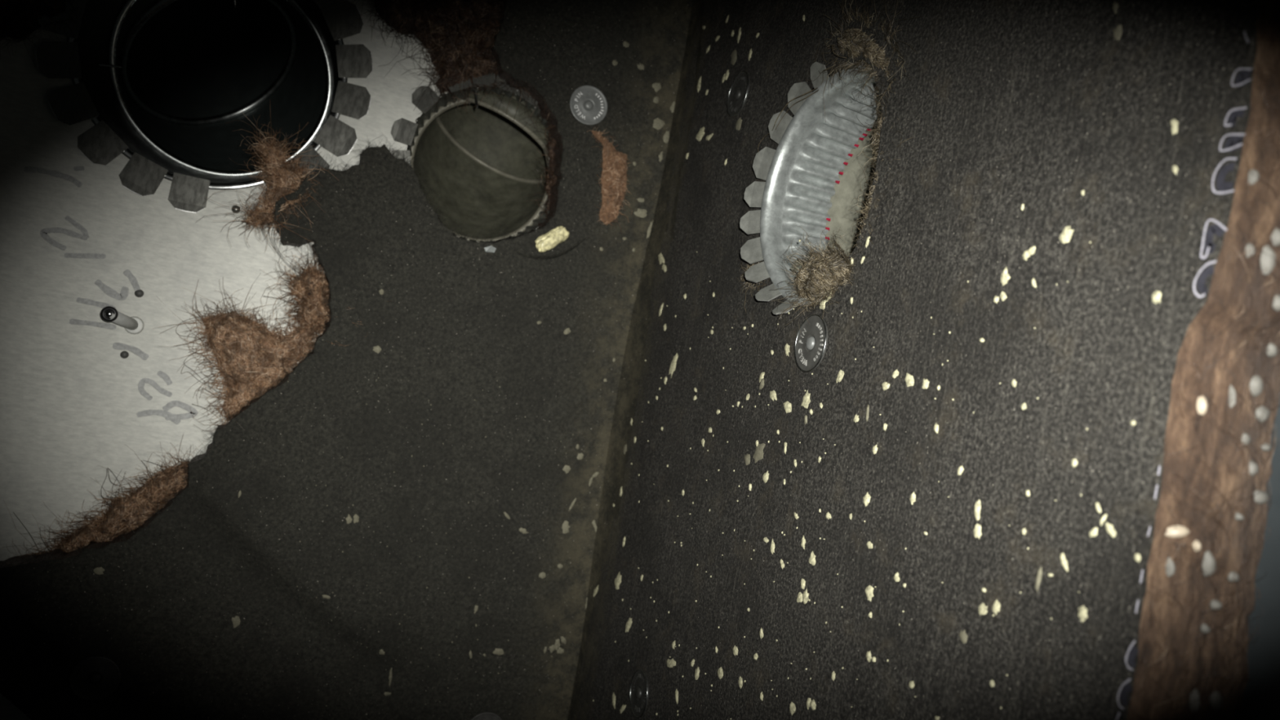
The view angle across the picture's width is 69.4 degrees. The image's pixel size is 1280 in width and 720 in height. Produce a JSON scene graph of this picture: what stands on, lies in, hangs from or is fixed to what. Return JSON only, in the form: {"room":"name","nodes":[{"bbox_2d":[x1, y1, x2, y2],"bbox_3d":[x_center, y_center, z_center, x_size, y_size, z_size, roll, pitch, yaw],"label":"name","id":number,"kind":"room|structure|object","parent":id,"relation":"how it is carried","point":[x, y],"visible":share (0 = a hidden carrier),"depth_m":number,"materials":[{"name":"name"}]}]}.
{"room":"air duct interior","nodes":[
{"label":"air duct interior","id":0,"kind":"room"},
{"bbox_2d":[0,0,537,719],"bbox_3d":[-0.371,-0.065,0.804,0.842,1.200,0.004,10,0,-20],"label":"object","id":1,"kind":"structure","parent":0,"point":[76,243],"depth_m":0.78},
{"bbox_2d":[100,306,144,334],"bbox_3d":[-0.431,-0.033,0.770,0.014,0.022,0.040,10,0,6],"label":"pin","id":2,"kind":"object","parent":1,"relation":"attached to","point":[132,325],"visible":1,"depth_m":0.77,"materials":[{"name":"metal"}]},
{"bbox_2d":[120,351,128,358],"bbox_3d":[-0.437,-0.004,0.784,0.006,0.006,0.004,10,0,-20],"label":"rivet","id":3,"kind":"object","parent":1,"relation":"attached to","point":[124,354],"visible":1,"depth_m":0.78,"materials":[{"name":"grey metal"}]},
{"bbox_2d":[134,288,143,297],"bbox_3d":[-0.425,-0.057,0.785,0.007,0.007,0.004,10,0,-20],"label":"rivet","id":4,"kind":"object","parent":1,"relation":"attached to","point":[139,293],"visible":1,"depth_m":0.78,"materials":[{"name":"grey metal"}]},
{"bbox_2d":[35,0,373,213],"bbox_3d":[-0.428,-0.319,0.880,0.339,0.365,0.224,10,0,-20],"label":"duct collar","id":5,"kind":"object","parent":1,"relation":"attached to","point":[189,68],"visible":0.95,"depth_m":0.88,"materials":[{"name":"metal"}]},
{"bbox_2d":[98,63,122,67],"bbox_3d":[-0.454,-0.250,0.790,0.021,0.006,0.005,10,0,-26],"label":"screw","id":6,"kind":"object","parent":5,"relation":"attached to","point":[100,64],"visible":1,"depth_m":0.79,"materials":[{"name":"metal"}]},
{"bbox_2d":[231,204,240,213],"bbox_3d":[-0.352,-0.131,0.806,0.007,0.007,0.004,10,0,-20],"label":"rivet","id":7,"kind":"object","parent":1,"relation":"attached to","point":[233,210],"visible":0.86,"depth_m":0.80,"materials":[{"name":"metal"}]},
{"bbox_2d":[0,0,702,719],"bbox_3d":[-0.274,-0.006,0.795,0.582,0.911,0.090,10,0,-20],"label":"liner","id":8,"kind":"object","parent":1,"relation":"attached to","point":[415,522],"visible":1,"depth_m":0.84,"materials":[{"name":"black rubber"}]},
{"bbox_2d":[2,434,206,558],"bbox_3d":[-0.454,0.132,0.773,0.207,0.165,0.038,10,0,-19],"label":"tuft","id":9,"kind":"object","parent":8,"relation":"in","point":[131,511],"visible":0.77,"depth_m":0.78,"materials":[{"name":"brown fabric"}]},
{"bbox_2d":[155,275,329,431],"bbox_3d":[-0.334,0.000,0.804,0.174,0.152,0.046,10,0,-20],"label":"tuft","id":10,"kind":"object","parent":8,"relation":"on","point":[243,357],"visible":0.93,"depth_m":0.80,"materials":[{"name":"brown fabric"}]},
{"bbox_2d":[198,110,338,252],"bbox_3d":[-0.310,-0.153,0.783,0.104,0.127,0.030,10,0,-18],"label":"tuft","id":11,"kind":"object","parent":8,"relation":"attached to","point":[280,171],"visible":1,"depth_m":0.79,"materials":[{"name":"brown fabric"}]},
{"bbox_2d":[258,241,391,360],"bbox_3d":[-0.279,-0.056,0.819,0.114,0.121,0.047,10,0,-20],"label":"tuft","id":12,"kind":"object","parent":8,"relation":"in","point":[304,287],"visible":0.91,"depth_m":0.82,"materials":[{"name":"brown fabric"}]},
{"bbox_2d":[342,0,572,139],"bbox_3d":[-0.154,-0.312,0.848,0.280,0.192,0.048,10,0,-20],"label":"tuft","id":13,"kind":"object","parent":8,"relation":"attached to","point":[455,33],"visible":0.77,"depth_m":0.84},
{"bbox_2d":[471,711,502,719],"bbox_3d":[-0.146,0.350,0.871,0.037,0.037,0.003,10,0,-20],"label":"washer","id":14,"kind":"object","parent":8,"relation":"attached to","point":[486,715],"visible":1,"depth_m":0.87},
{"bbox_2d":[484,245,496,252],"bbox_3d":[-0.137,-0.101,0.845,0.011,0.006,0.004,10,0,-20],"label":"scrap","id":15,"kind":"object","parent":8,"relation":"attached to","point":[488,249],"visible":1,"depth_m":0.84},
{"bbox_2d":[522,115,556,228],"bbox_3d":[-0.077,-0.172,0.890,0.103,0.146,0.036,10,0,-20],"label":"tuft","id":16,"kind":"object","parent":8,"relation":"attached to","point":[551,144],"visible":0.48,"depth_m":0.89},
{"bbox_2d":[534,226,569,252],"bbox_3d":[-0.082,-0.112,0.862,0.031,0.028,0.013,10,0,-20],"label":"lump","id":17,"kind":"object","parent":8,"relation":"on","point":[548,241],"visible":1,"depth_m":0.86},
{"bbox_2d":[569,85,607,124],"bbox_3d":[-0.048,-0.240,0.871,0.037,0.037,0.004,10,0,-20],"label":"washer","id":18,"kind":"object","parent":8,"relation":"attached to","point":[588,104],"visible":1,"depth_m":0.87,"materials":[{"name":"metal"}]},
{"bbox_2d":[587,125,632,234],"bbox_3d":[-0.030,-0.171,0.879,0.058,0.097,0.016,10,0,-20],"label":"tuft","id":19,"kind":"object","parent":8,"relation":"attached to","point":[613,180],"visible":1,"depth_m":0.88,"materials":[{"name":"brown fabric"}]},
{"bbox_2d":[391,73,550,242],"bbox_3d":[-0.129,-0.269,0.950,0.236,0.324,0.155,10,0,-20],"label":"duct collar","id":20,"kind":"object","parent":1,"relation":"attached to","point":[481,169],"visible":0.59,"depth_m":0.96,"materials":[{"name":"metal"}]},
{"bbox_2d":[471,88,478,109],"bbox_3d":[-0.155,-0.247,0.873,0.010,0.021,0.006,10,0,35],"label":"screw","id":21,"kind":"object","parent":20,"relation":"attached to","point":[473,89],"visible":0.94,"depth_m":0.87,"materials":[{"name":"metal"}]},
{"bbox_2d":[792,66,1279,719],"bbox_3d":[0.162,0.028,0.547,0.001,1.200,0.855,10,0,-20],"label":"wall","id":22,"kind":"structure","parent":0,"point":[1264,655],"depth_m":0.34,"materials":[{"name":"black"}]},
{"bbox_2d":[576,0,1279,719],"bbox_3d":[0.109,0.019,0.631,0.044,1.160,0.657,10,0,-20],"label":"liner","id":23,"kind":"object","parent":22,"relation":"attached to","point":[1023,470],"visible":0.98,"depth_m":0.44,"materials":[{"name":"black fabric"}]},
{"bbox_2d":[629,668,648,718],"bbox_3d":[-0.001,0.271,0.751,0.003,0.038,0.038,10,0,-20],"label":"washer","id":24,"kind":"object","parent":23,"relation":"attached to","point":[639,686],"visible":1,"depth_m":0.75,"materials":[{"name":"metal"}]},
{"bbox_2d":[726,71,750,117],"bbox_3d":[0.080,-0.218,0.759,0.003,0.038,0.038,10,0,-20],"label":"washer","id":25,"kind":"object","parent":23,"relation":"attached to","point":[740,88],"visible":1,"depth_m":0.76,"materials":[{"name":"metal"}]},
{"bbox_2d":[737,259,766,313],"bbox_3d":[0.086,-0.058,0.684,0.016,0.050,0.054,10,0,-17],"label":"tuft","id":26,"kind":"object","parent":23,"relation":"attached to","point":[748,264],"visible":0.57,"depth_m":0.69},
{"bbox_2d":[739,62,881,315],"bbox_3d":[0.211,-0.099,0.644,0.229,0.177,0.173,10,0,-20],"label":"duct collar","id":27,"kind":"object","parent":23,"relation":"attached to","point":[813,176],"visible":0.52,"depth_m":0.67,"materials":[{"name":"metal"}]},
{"bbox_2d":[757,87,817,151],"bbox_3d":[0.101,-0.168,0.657,0.007,0.031,0.090,10,0,-14],"label":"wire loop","id":28,"kind":"object","parent":27,"relation":"attached to","point":[817,87],"visible":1,"depth_m":0.65,"materials":[{"name":"black metal"}]},
{"bbox_2d":[768,89,818,138],"bbox_3d":[0.105,-0.172,0.648,0.004,0.021,0.068,10,0,-18],"label":"wire loop","id":29,"kind":"object","parent":27,"relation":"in","point":[818,90],"visible":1,"depth_m":0.64,"materials":[{"name":"black metal"}]},
{"bbox_2d":[794,314,827,372],"bbox_3d":[0.109,-0.011,0.591,0.003,0.038,0.038,10,0,-20],"label":"washer","id":30,"kind":"object","parent":23,"relation":"attached to","point":[811,344],"visible":1,"depth_m":0.59,"materials":[{"name":"metal"}]},
{"bbox_2d":[768,223,864,332],"bbox_3d":[0.112,-0.051,0.593,0.026,0.073,0.104,10,0,-20],"label":"tuft","id":31,"kind":"object","parent":23,"relation":"attached to","point":[817,276],"visible":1,"depth_m":0.59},
{"bbox_2d":[808,0,920,126],"bbox_3d":[0.143,-0.196,0.586,0.023,0.114,0.128,10,0,-20],"label":"tuft","id":32,"kind":"object","parent":23,"relation":"attached to","point":[858,44],"visible":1,"depth_m":0.58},
{"bbox_2d":[849,51,912,262],"bbox_3d":[0.146,-0.122,0.552,0.018,0.134,0.070,10,0,-17],"label":"tuft","id":33,"kind":"object","parent":23,"relation":"attached to","point":[879,122],"visible":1,"depth_m":0.56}
]}

